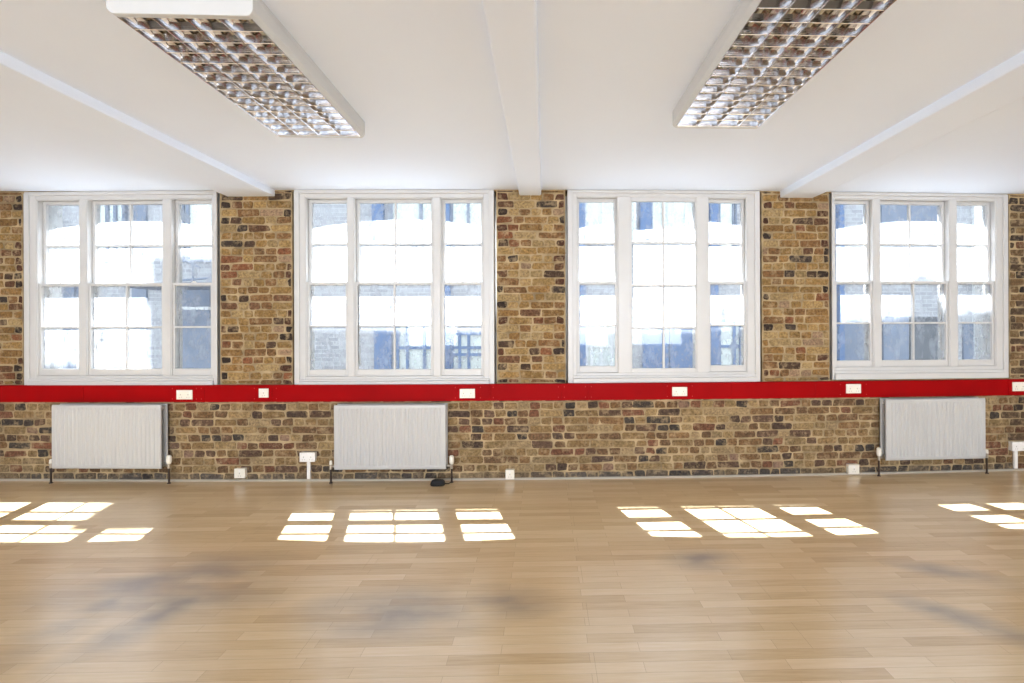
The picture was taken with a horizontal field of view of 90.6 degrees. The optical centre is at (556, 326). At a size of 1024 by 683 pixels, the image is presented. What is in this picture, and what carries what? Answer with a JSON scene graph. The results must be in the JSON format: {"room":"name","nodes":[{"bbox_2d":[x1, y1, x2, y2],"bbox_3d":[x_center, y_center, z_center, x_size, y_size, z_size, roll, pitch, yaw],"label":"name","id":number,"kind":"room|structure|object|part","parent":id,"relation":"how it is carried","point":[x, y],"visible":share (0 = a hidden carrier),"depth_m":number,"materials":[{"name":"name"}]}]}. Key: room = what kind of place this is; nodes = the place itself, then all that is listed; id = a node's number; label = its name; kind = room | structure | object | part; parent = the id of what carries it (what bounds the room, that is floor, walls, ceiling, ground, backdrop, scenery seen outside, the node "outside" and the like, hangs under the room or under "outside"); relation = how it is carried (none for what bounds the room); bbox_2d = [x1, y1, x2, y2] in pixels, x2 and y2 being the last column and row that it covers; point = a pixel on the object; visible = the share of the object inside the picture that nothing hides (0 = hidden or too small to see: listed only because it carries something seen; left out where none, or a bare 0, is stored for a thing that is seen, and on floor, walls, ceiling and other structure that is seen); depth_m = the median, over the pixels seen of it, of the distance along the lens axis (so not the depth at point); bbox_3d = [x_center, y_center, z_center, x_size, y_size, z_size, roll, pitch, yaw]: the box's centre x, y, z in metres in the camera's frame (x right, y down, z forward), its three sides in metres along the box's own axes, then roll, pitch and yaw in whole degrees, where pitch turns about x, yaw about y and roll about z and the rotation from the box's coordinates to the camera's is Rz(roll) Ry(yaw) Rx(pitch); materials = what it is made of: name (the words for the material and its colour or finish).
{"room":"empty office","nodes":[
{"label":"empty office","id":0,"kind":"room"},
{"bbox_2d":[0,471,1023,682],"bbox_3d":[0.043,1.510,-1.575,12.600,0.120,13.850,0,0,-1],"label":"floor","id":1,"kind":"structure","parent":0,"point":[909,577],"depth_m":2.87,"materials":[{"name":"brown wood"}]},
{"bbox_2d":[49,403,171,483],"bbox_3d":[-4.189,1.095,4.747,1.167,0.741,0.117,0,0,1],"label":"radiator","id":2,"kind":"object","parent":1,"relation":"on","point":[84,435],"visible":1,"depth_m":4.69,"materials":[{"name":"metal"}]},
{"bbox_3d":[-4.194,1.021,4.776,1.039,0.594,0.019,0,0,1],"label":"panel","id":3,"kind":"part","parent":2,"relation":"part of","materials":[{"name":"metal"}]},
{"bbox_2d":[329,403,453,483],"bbox_3d":[-1.545,1.089,4.729,1.164,0.734,0.117,0,0,0],"label":"radiator","id":4,"kind":"object","parent":1,"relation":"on","point":[379,436],"visible":1,"depth_m":4.67,"materials":[{"name":"metal"}]},
{"bbox_3d":[-1.549,1.021,4.757,1.036,0.599,0.019,0,0,0],"label":"panel","id":5,"kind":"part","parent":4,"relation":"part of","materials":[{"name":"metal"}]},
{"bbox_2d":[430,479,449,486],"bbox_3d":[-1.073,1.429,4.643,0.179,0.050,0.088,0,0,-11],"label":"power adaptor","id":6,"kind":"object","parent":1,"relation":"on","point":[435,482],"visible":1,"depth_m":4.61,"materials":[{"name":"black plastic"}]},
{"bbox_2d":[876,397,988,476],"bbox_3d":[3.652,1.064,4.922,1.144,0.745,0.117,0,0,-4],"label":"radiator","id":7,"kind":"object","parent":1,"relation":"on","point":[924,428],"visible":1,"depth_m":4.87,"materials":[{"name":"metal"}]},
{"bbox_3d":[3.655,0.985,4.950,1.015,0.587,0.019,0,0,-4],"label":"panel","id":8,"kind":"part","parent":7,"relation":"part of","materials":[{"name":"metal"}]},
{"bbox_2d":[0,0,1023,193],"bbox_3d":[0.038,-1.370,-1.790,12.600,0.120,13.420,0,0,-1],"label":"ceiling","id":9,"kind":"structure","parent":0,"point":[420,75],"depth_m":2.94,"materials":[{"name":"paint"}]},
{"bbox_2d":[0,51,274,196],"bbox_3d":[-2.806,-1.275,-1.881,0.578,0.070,13.373,0,0,-1],"label":"beam","id":10,"kind":"structure","parent":9,"relation":"attached to","point":[24,88],"depth_m":3.17,"materials":[{"name":"paint"}]},
{"bbox_2d":[106,0,364,137],"bbox_3d":[-1.473,-1.253,2.572,0.567,0.104,1.274,0,0,-1],"label":"ceiling light","id":11,"kind":"object","parent":9,"relation":"attached to","point":[241,49],"visible":1,"depth_m":2.31,"materials":[{"name":"metal"}]},
{"bbox_3d":[-1.453,-1.220,2.054,0.512,0.032,0.013,0,0,-2],"label":"cross blade","id":12,"kind":"part","parent":11,"relation":"part of","materials":[{"name":"metal"}]},
{"bbox_3d":[-1.457,-1.220,2.140,0.512,0.032,0.013,0,0,-2],"label":"cross blade","id":13,"kind":"part","parent":11,"relation":"part of","materials":[{"name":"metal"}]},
{"bbox_3d":[-1.460,-1.220,2.227,0.512,0.032,0.013,0,0,-2],"label":"cross blade","id":14,"kind":"part","parent":11,"relation":"part of","materials":[{"name":"metal"}]},
{"bbox_3d":[-1.463,-1.220,2.313,0.512,0.032,0.013,0,0,-2],"label":"cross blade","id":15,"kind":"part","parent":11,"relation":"part of","materials":[{"name":"metal"}]},
{"bbox_3d":[-1.466,-1.220,2.399,0.512,0.032,0.013,0,0,-2],"label":"cross blade","id":16,"kind":"part","parent":11,"relation":"part of","materials":[{"name":"metal"}]},
{"bbox_3d":[-1.470,-1.220,2.486,0.512,0.032,0.013,0,0,-2],"label":"cross blade","id":17,"kind":"part","parent":11,"relation":"part of","materials":[{"name":"metal"}]},
{"bbox_3d":[-1.473,-1.220,2.572,0.512,0.032,0.013,0,0,-2],"label":"cross blade","id":18,"kind":"part","parent":11,"relation":"part of","materials":[{"name":"metal"}]},
{"bbox_3d":[-1.476,-1.219,2.659,0.512,0.032,0.013,0,0,-2],"label":"cross blade","id":19,"kind":"part","parent":11,"relation":"part of","materials":[{"name":"metal"}]},
{"bbox_3d":[-1.480,-1.219,2.745,0.512,0.032,0.013,0,0,-2],"label":"cross blade","id":20,"kind":"part","parent":11,"relation":"part of","materials":[{"name":"metal"}]},
{"bbox_3d":[-1.483,-1.219,2.832,0.512,0.032,0.013,0,0,-2],"label":"cross blade","id":21,"kind":"part","parent":11,"relation":"part of","materials":[{"name":"metal"}]},
{"bbox_3d":[-1.486,-1.219,2.918,0.512,0.032,0.013,0,0,-2],"label":"cross blade","id":22,"kind":"part","parent":11,"relation":"part of","materials":[{"name":"metal"}]},
{"bbox_3d":[-1.489,-1.219,3.004,0.512,0.032,0.013,0,0,-2],"label":"cross blade","id":23,"kind":"part","parent":11,"relation":"part of","materials":[{"name":"metal"}]},
{"bbox_3d":[-1.492,-1.219,3.091,0.512,0.032,0.013,0,0,-2],"label":"cross blade","id":24,"kind":"part","parent":11,"relation":"part of","materials":[{"name":"metal"}]},
{"bbox_3d":[-1.496,-1.219,3.174,0.512,0.032,0.007,0,0,-2],"label":"cross blade","id":25,"kind":"part","parent":11,"relation":"part of","materials":[{"name":"metal"}]},
{"bbox_2d":[482,0,540,194],"bbox_3d":[-0.098,-1.287,-1.838,0.217,0.065,13.330,0,0,-1],"label":"beam","id":26,"kind":"structure","parent":9,"relation":"attached to","point":[511,24],"depth_m":2.55,"materials":[{"name":"paint"}]},
{"bbox_2d":[672,0,895,128],"bbox_3d":[0.991,-1.262,2.449,0.548,0.104,1.272,0,0,-1],"label":"ceiling light","id":27,"kind":"object","parent":9,"relation":"attached to","point":[766,51],"visible":1,"depth_m":2.28,"materials":[{"name":"metal"}]},
{"bbox_3d":[0.971,-1.228,3.050,0.499,0.032,0.007,0,0,-2],"label":"cross blade","id":28,"kind":"part","parent":27,"relation":"part of","materials":[{"name":"metal"}]},
{"bbox_3d":[0.974,-1.228,2.967,0.499,0.032,0.013,0,0,-2],"label":"cross blade","id":29,"kind":"part","parent":27,"relation":"part of","materials":[{"name":"metal"}]},
{"bbox_3d":[0.977,-1.228,2.881,0.499,0.032,0.013,0,0,-2],"label":"cross blade","id":30,"kind":"part","parent":27,"relation":"part of","materials":[{"name":"metal"}]},
{"bbox_3d":[0.980,-1.228,2.794,0.499,0.032,0.013,0,0,-2],"label":"cross blade","id":31,"kind":"part","parent":27,"relation":"part of","materials":[{"name":"metal"}]},
{"bbox_3d":[0.983,-1.228,2.708,0.499,0.032,0.013,0,0,-2],"label":"cross blade","id":32,"kind":"part","parent":27,"relation":"part of","materials":[{"name":"metal"}]},
{"bbox_3d":[0.986,-1.229,2.621,0.499,0.032,0.013,0,0,-2],"label":"cross blade","id":33,"kind":"part","parent":27,"relation":"part of","materials":[{"name":"metal"}]},
{"bbox_3d":[0.988,-1.229,2.535,0.499,0.032,0.013,0,0,-2],"label":"cross blade","id":34,"kind":"part","parent":27,"relation":"part of","materials":[{"name":"metal"}]},
{"bbox_3d":[0.991,-1.229,2.449,0.499,0.032,0.013,0,0,-2],"label":"cross blade","id":35,"kind":"part","parent":27,"relation":"part of","materials":[{"name":"metal"}]},
{"bbox_3d":[0.994,-1.229,2.362,0.499,0.032,0.013,0,0,-2],"label":"cross blade","id":36,"kind":"part","parent":27,"relation":"part of","materials":[{"name":"metal"}]},
{"bbox_3d":[0.997,-1.229,2.276,0.499,0.032,0.013,0,0,-2],"label":"cross blade","id":37,"kind":"part","parent":27,"relation":"part of","materials":[{"name":"metal"}]},
{"bbox_3d":[1.000,-1.229,2.189,0.499,0.032,0.013,0,0,-2],"label":"cross blade","id":38,"kind":"part","parent":27,"relation":"part of","materials":[{"name":"metal"}]},
{"bbox_3d":[1.003,-1.229,2.103,0.499,0.032,0.013,0,0,-2],"label":"cross blade","id":39,"kind":"part","parent":27,"relation":"part of","materials":[{"name":"metal"}]},
{"bbox_3d":[1.006,-1.229,2.016,0.499,0.032,0.013,0,0,-2],"label":"cross blade","id":40,"kind":"part","parent":27,"relation":"part of","materials":[{"name":"metal"}]},
{"bbox_3d":[1.008,-1.229,1.930,0.499,0.032,0.013,0,0,-2],"label":"cross blade","id":41,"kind":"part","parent":27,"relation":"part of","materials":[{"name":"metal"}]},
{"bbox_2d":[780,51,1023,197],"bbox_3d":[2.568,-1.292,-1.757,0.486,0.074,13.364,0,0,-1],"label":"beam","id":42,"kind":"structure","parent":9,"relation":"attached to","point":[1002,85],"depth_m":3.18,"materials":[{"name":"paint"}]},
{"bbox_2d":[0,190,1023,478],"bbox_3d":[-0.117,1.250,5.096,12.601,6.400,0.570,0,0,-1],"label":"wall","id":43,"kind":"structure","parent":0,"point":[669,437],"depth_m":4.83,"materials":[{"name":"brick"}]},
{"bbox_2d":[23,190,219,384],"bbox_3d":[-4.160,-0.367,4.873,1.878,1.852,0.189,0,0,1],"label":"window","id":44,"kind":"structure","parent":43,"relation":"in","point":[37,206],"depth_m":4.83,"materials":[{"name":"white paint"}]},
{"bbox_3d":[-4.771,0.023,4.867,0.427,0.883,0.042,0,0,2],"label":"sash","id":45,"kind":"part","parent":44,"relation":"part of","materials":[{"name":"white paint"}]},
{"bbox_3d":[-4.775,-0.803,4.915,0.427,0.830,0.042,0,0,2],"label":"sash","id":46,"kind":"part","parent":44,"relation":"part of","materials":[{"name":"clear glass"}]},
{"bbox_3d":[-4.146,0.524,4.798,1.793,0.069,0.038,0,0,1],"label":"sill","id":47,"kind":"part","parent":44,"relation":"part of","materials":[{"name":"white paint"}]},
{"bbox_3d":[-4.122,0.021,4.852,0.747,0.883,0.043,0,0,1],"label":"sash","id":48,"kind":"part","parent":44,"relation":"part of","materials":[{"name":"white paint"}]},
{"bbox_3d":[-4.126,-0.806,4.900,0.747,0.830,0.043,0,0,1],"label":"sash","id":49,"kind":"part","parent":44,"relation":"part of","materials":[{"name":"clear glass"}]},
{"bbox_3d":[-3.477,0.018,4.840,0.403,0.883,0.042,0,0,1],"label":"sash","id":50,"kind":"part","parent":44,"relation":"part of","materials":[{"name":"white paint"}]},
{"bbox_3d":[-3.481,-0.808,4.888,0.403,0.830,0.042,0,0,1],"label":"sash","id":51,"kind":"part","parent":44,"relation":"part of","materials":[{"name":"clear glass"}]},
{"bbox_2d":[234,468,246,477],"bbox_3d":[-2.987,1.378,4.772,0.101,0.090,0.051,0,0,-1],"label":"socket","id":52,"kind":"object","parent":43,"relation":"attached to","point":[238,472],"visible":1,"depth_m":4.75,"materials":[{"name":"beige plastic"}]},
{"bbox_2d":[300,452,316,478],"bbox_3d":[-2.349,1.308,4.769,0.144,0.253,0.052,0,0,-1],"label":"double socket","id":53,"kind":"object","parent":43,"relation":"attached to","point":[308,457],"visible":1,"depth_m":4.75,"materials":[{"name":"white plastic"}]},
{"bbox_3d":[-2.349,1.225,4.752,0.144,0.087,0.010,0,0,0],"label":"plate","id":54,"kind":"part","parent":53,"relation":"part of","materials":[{"name":"white plastic"}]},
{"bbox_2d":[294,190,495,384],"bbox_3d":[-1.545,-0.377,4.856,1.894,1.853,0.189,0,0,0],"label":"window","id":55,"kind":"structure","parent":43,"relation":"in","point":[305,373],"depth_m":4.80,"materials":[{"name":"white paint"}]},
{"bbox_3d":[-2.186,0.020,4.832,0.401,0.897,0.042,0,0,0],"label":"sash","id":56,"kind":"part","parent":55,"relation":"part of","materials":[{"name":"white paint"}]},
{"bbox_3d":[-2.190,-0.813,4.880,0.401,0.830,0.042,0,0,0],"label":"sash","id":57,"kind":"part","parent":55,"relation":"part of","materials":[{"name":"clear glass"}]},
{"bbox_3d":[-1.888,-0.019,4.803,0.021,0.741,0.007,0,0,32],"label":"sash cord","id":58,"kind":"part","parent":55,"relation":"part of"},
{"bbox_3d":[-1.540,0.520,4.781,1.796,0.059,0.038,0,0,0],"label":"sill","id":59,"kind":"part","parent":55,"relation":"part of","materials":[{"name":"white paint"}]},
{"bbox_3d":[-1.553,0.018,4.835,0.749,0.897,0.043,0,0,0],"label":"sash","id":60,"kind":"part","parent":55,"relation":"part of","materials":[{"name":"white paint"}]},
{"bbox_3d":[-1.557,-0.816,4.883,0.749,0.830,0.043,0,0,0],"label":"sash","id":61,"kind":"part","parent":55,"relation":"part of","materials":[{"name":"clear glass"}]},
{"bbox_3d":[-0.902,0.015,4.842,0.407,0.897,0.042,0,0,-1],"label":"sash","id":62,"kind":"part","parent":55,"relation":"part of","materials":[{"name":"white paint"}]},
{"bbox_3d":[-0.906,-0.818,4.890,0.407,0.830,0.042,0,0,-1],"label":"sash","id":63,"kind":"part","parent":55,"relation":"part of","materials":[{"name":"clear glass"}]},
{"bbox_2d":[505,469,513,478],"bbox_3d":[-0.445,1.393,4.787,0.084,0.090,0.049,0,0,-1],"label":"socket","id":64,"kind":"object","parent":43,"relation":"attached to","point":[509,473],"visible":1,"depth_m":4.77,"materials":[{"name":"beige plastic"}]},
{"bbox_2d":[0,379,1023,401],"bbox_3d":[-0.115,0.614,4.896,12.600,0.158,0.273,0,0,-1],"label":"trunking","id":65,"kind":"object","parent":43,"relation":"attached to","point":[963,387],"visible":1,"depth_m":4.77,"materials":[{"name":"red paint"}]},
{"bbox_2d":[176,390,192,398],"bbox_3d":[-3.495,0.635,4.737,0.150,0.087,0.013,0,0,1],"label":"double socket","id":66,"kind":"object","parent":65,"relation":"attached to","point":[180,394],"visible":1,"depth_m":4.73,"materials":[{"name":"beige plastic"}]},
{"bbox_2d":[259,389,268,397],"bbox_3d":[-2.748,0.619,4.730,0.090,0.084,0.013,0,0,0],"label":"socket","id":67,"kind":"object","parent":65,"relation":"attached to","point":[263,393],"visible":1,"depth_m":4.73,"materials":[{"name":"beige plastic"}]},
{"bbox_2d":[460,389,474,397],"bbox_3d":[-0.842,0.624,4.740,0.142,0.086,0.014,0,0,-1],"label":"double socket","id":68,"kind":"object","parent":65,"relation":"attached to","point":[464,393],"visible":1,"depth_m":4.74,"materials":[{"name":"beige plastic"}]},
{"bbox_2d":[672,387,686,395],"bbox_3d":[1.165,0.613,4.794,0.144,0.086,0.013,0,0,-2],"label":"double socket","id":69,"kind":"object","parent":65,"relation":"attached to","point":[676,391],"visible":1,"depth_m":4.79,"materials":[{"name":"beige plastic"}]},
{"bbox_2d":[846,384,860,392],"bbox_3d":[2.863,0.596,4.875,0.147,0.089,0.013,0,0,-3],"label":"double socket","id":70,"kind":"object","parent":65,"relation":"attached to","point":[850,388],"visible":1,"depth_m":4.87,"materials":[{"name":"beige plastic"}]},
{"bbox_2d":[1012,382,1023,390],"bbox_3d":[4.570,0.589,4.989,0.146,0.089,0.013,0,0,-4],"label":"double socket","id":71,"kind":"object","parent":65,"relation":"attached to","point":[1016,386],"visible":1,"depth_m":4.99,"materials":[{"name":"beige plastic"}]},
{"bbox_2d":[0,468,1023,481],"bbox_3d":[-0.113,1.442,4.919,12.600,0.017,0.240,0,0,-1],"label":"baseboard","id":72,"kind":"structure","parent":43,"relation":"attached to","point":[1019,469],"depth_m":4.81,"materials":[{"name":"paint"}]},
{"bbox_2d":[567,190,759,382],"bbox_3d":[1.031,-0.391,4.914,1.863,1.843,0.189,0,0,-2],"label":"window","id":73,"kind":"structure","parent":43,"relation":"in","point":[702,370],"depth_m":4.87,"materials":[{"name":"white paint"}]},
{"bbox_3d":[0.384,-0.828,4.919,0.398,0.839,0.044,0,0,-1],"label":"sash","id":74,"kind":"part","parent":73,"relation":"part of","materials":[{"name":"clear glass"}]},
{"bbox_3d":[0.388,-0.001,4.871,0.398,0.876,0.044,0,0,-1],"label":"sash","id":75,"kind":"part","parent":73,"relation":"part of","materials":[{"name":"white paint"}]},
{"bbox_3d":[1.027,-0.401,4.880,0.638,1.683,0.038,0,0,-2],"label":"sash","id":76,"kind":"part","parent":73,"relation":"part of","materials":[{"name":"clear glass"}]},
{"bbox_3d":[1.036,0.497,4.839,1.765,0.068,0.038,0,0,-2],"label":"sill","id":77,"kind":"part","parent":73,"relation":"part of","materials":[{"name":"white paint"}]},
{"bbox_3d":[1.646,-0.833,4.966,0.385,0.839,0.042,0,0,-3],"label":"sash","id":78,"kind":"part","parent":73,"relation":"part of","materials":[{"name":"clear glass"}]},
{"bbox_3d":[1.650,-0.005,4.918,0.385,0.877,0.042,0,0,-3],"label":"sash","id":79,"kind":"part","parent":73,"relation":"part of","materials":[{"name":"white paint"}]},
{"bbox_2d":[846,464,858,473],"bbox_3d":[2.878,1.380,4.917,0.109,0.091,0.051,0,0,-1],"label":"socket","id":80,"kind":"object","parent":43,"relation":"attached to","point":[850,468],"visible":1,"depth_m":4.89,"materials":[{"name":"beige plastic"}]},
{"bbox_2d":[829,192,1008,379],"bbox_3d":[3.589,-0.407,5.045,1.832,1.831,0.188,0,0,-4],"label":"window","id":81,"kind":"structure","parent":43,"relation":"in","point":[994,363],"depth_m":5.01,"materials":[{"name":"white paint"}]},
{"bbox_3d":[2.908,-0.840,5.030,0.397,0.835,0.042,0,0,-3],"label":"sash","id":82,"kind":"part","parent":81,"relation":"part of","materials":[{"name":"clear glass"}]},
{"bbox_3d":[2.912,-0.030,4.982,0.397,0.844,0.042,0,0,-3],"label":"sash","id":83,"kind":"part","parent":81,"relation":"part of","materials":[{"name":"clear glass"}]},
{"bbox_3d":[3.531,-0.842,5.068,0.726,0.835,0.043,0,0,-4],"label":"sash","id":84,"kind":"part","parent":81,"relation":"part of","materials":[{"name":"clear glass"}]},
{"bbox_3d":[3.535,-0.032,5.020,0.726,0.844,0.043,0,0,-4],"label":"sash","id":85,"kind":"part","parent":81,"relation":"part of","materials":[{"name":"white paint"}]},
{"bbox_3d":[3.580,0.467,4.969,1.759,0.085,0.038,0,0,-4],"label":"sill","id":86,"kind":"part","parent":81,"relation":"part of","materials":[{"name":"white paint"}]},
{"bbox_3d":[4.172,-0.844,5.112,0.419,0.835,0.042,0,0,-4],"label":"sash","id":87,"kind":"part","parent":81,"relation":"part of","materials":[{"name":"clear glass"}]},
{"bbox_3d":[4.176,-0.035,5.064,0.419,0.844,0.042,0,0,-4],"label":"sash","id":88,"kind":"part","parent":81,"relation":"part of","materials":[{"name":"clear glass"}]},
{"bbox_2d":[1008,441,1023,468],"bbox_3d":[4.597,1.275,5.032,0.173,0.268,0.049,0,0,-4],"label":"double socket","id":89,"kind":"object","parent":43,"relation":"attached to","point":[1015,446],"visible":1,"depth_m":5.02,"materials":[{"name":"white plastic"}]},
{"bbox_3d":[4.598,1.185,5.015,0.173,0.090,0.010,0,0,-4],"label":"plate","id":90,"kind":"part","parent":89,"relation":"part of","materials":[{"name":"white plastic"}]},
{"label":"outside","id":91,"kind":"structure","parent":0,"visible":0},
{"bbox_3d":[-0.158,4.551,7.298,28.000,0.200,4.600,0,0,-1],"label":"ground","id":92,"kind":"structure","parent":91,"visible":0},
{"bbox_2d":[62,202,974,368],"bbox_3d":[-0.238,-1.948,9.597,28.000,12.798,0.600,0,0,-1],"label":"window panes","id":93,"kind":"structure","parent":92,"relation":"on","point":[463,221],"depth_m":9.44,"materials":[{"name":"clear glass"}]},
{"bbox_3d":[-8.847,-0.033,9.280,0.556,2.295,0.040,0,0,-1],"label":"pane","id":94,"kind":"part","parent":93,"relation":"part of","materials":[{"name":"glass"}]},
{"bbox_3d":[-8.187,-1.870,9.296,0.522,1.335,0.040,0,0,-1],"label":"pane","id":95,"kind":"part","parent":93,"relation":"part of","materials":[{"name":"clear glass"}]},
{"bbox_3d":[-7.677,-0.762,9.303,0.253,3.576,0.070,0,0,-1],"label":"panel","id":96,"kind":"part","parent":93,"relation":"part of","materials":[{"name":"glass"}]},
{"bbox_2d":[125,249,211,289],"bbox_3d":[-6.284,-0.975,8.712,1.900,0.623,0.780,0,0,-1],"label":"railing","id":97,"kind":"object","parent":93,"relation":"attached to","point":[192,256],"visible":0.32,"depth_m":8.35,"materials":[{"name":"white metal"}]},
{"bbox_3d":[-6.024,-0.952,8.358,0.028,0.480,0.026,0,0,-24],"label":"post","id":98,"kind":"part","parent":97,"relation":"part of","materials":[{"name":"white metal"}]},
{"bbox_3d":[-5.959,-0.795,8.360,0.817,0.101,0.036,0,0,-1],"label":"rail","id":99,"kind":"part","parent":97,"relation":"part of","materials":[{"name":"white metal"}]},
{"bbox_3d":[-5.959,-1.159,8.360,0.815,0.057,0.024,0,0,-1],"label":"rail","id":100,"kind":"part","parent":97,"relation":"part of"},
{"bbox_3d":[-6.638,0.486,9.328,0.582,1.261,0.070,0,0,-1],"label":"panel","id":101,"kind":"part","parent":93,"relation":"part of","materials":[{"name":"glass"}]},
{"bbox_3d":[-6.696,-0.483,9.312,0.618,0.678,0.100,0,0,-1],"label":"panel","id":102,"kind":"part","parent":93,"relation":"part of","materials":[{"name":"glass"}]},
{"bbox_3d":[-6.592,-1.876,9.335,0.599,1.335,0.040,0,0,-1],"label":"pane","id":103,"kind":"part","parent":93,"relation":"part of","materials":[{"name":"clear glass"}]},
{"bbox_3d":[-3.233,0.727,9.405,0.315,1.317,0.080,0,0,-1],"label":"door","id":104,"kind":"part","parent":93,"relation":"part of","materials":[{"name":"blue glass"}]},
{"bbox_3d":[-2.622,-2.145,9.430,0.946,1.203,0.040,0,0,-1],"label":"pane","id":105,"kind":"part","parent":93,"relation":"part of","materials":[{"name":"clear glass"}]},
{"bbox_3d":[-2.547,0.649,9.431,0.853,1.448,0.040,0,0,-1],"label":"pane","id":106,"kind":"part","parent":93,"relation":"part of","materials":[{"name":"clear glass"}]},
{"bbox_3d":[-1.533,-2.243,9.456,0.895,1.392,0.040,0,0,-1],"label":"pane","id":107,"kind":"part","parent":93,"relation":"part of","materials":[{"name":"clear glass"}]},
{"bbox_3d":[-1.522,0.740,9.456,0.895,1.260,0.040,0,0,-1],"label":"pane","id":108,"kind":"part","parent":93,"relation":"part of","materials":[{"name":"clear glass"}]},
{"bbox_3d":[0.958,0.636,9.516,0.831,1.448,0.040,0,0,-1],"label":"pane","id":109,"kind":"part","parent":93,"relation":"part of","materials":[{"name":"clear glass"}]},
{"bbox_3d":[1.004,-2.252,9.517,0.945,1.392,0.040,0,0,-1],"label":"pane","id":110,"kind":"part","parent":93,"relation":"part of","materials":[{"name":"clear glass"}]},
{"bbox_3d":[1.858,0.661,9.527,0.494,1.412,0.080,0,0,-1],"label":"door","id":111,"kind":"part","parent":93,"relation":"part of","materials":[{"name":"glass"}]},
{"bbox_3d":[2.294,-2.257,9.548,0.989,1.392,0.040,0,0,-1],"label":"pane","id":112,"kind":"part","parent":93,"relation":"part of","materials":[{"name":"clear glass"}]},
{"bbox_3d":[2.419,0.659,9.531,0.591,1.412,0.100,0,0,-1],"label":"door","id":113,"kind":"part","parent":93,"relation":"part of","materials":[{"name":"glass"}]},
{"bbox_3d":[3.209,-2.214,9.570,0.344,1.486,0.040,0,0,-1],"label":"pane","id":114,"kind":"part","parent":93,"relation":"part of","materials":[{"name":"clear glass"}]},
{"bbox_3d":[3.277,0.609,9.571,0.458,1.486,0.040,0,0,-1],"label":"pane","id":115,"kind":"part","parent":93,"relation":"part of","materials":[{"name":"clear glass"}]},
{"bbox_3d":[5.664,0.582,9.624,0.484,1.543,0.070,0,0,-1],"label":"panel","id":116,"kind":"part","parent":93,"relation":"part of","materials":[{"name":"glass"}]},
{"bbox_3d":[6.440,0.579,9.632,0.486,1.543,0.090,0,0,-1],"label":"panel","id":117,"kind":"part","parent":93,"relation":"part of","materials":[{"name":"glass"}]}
]}

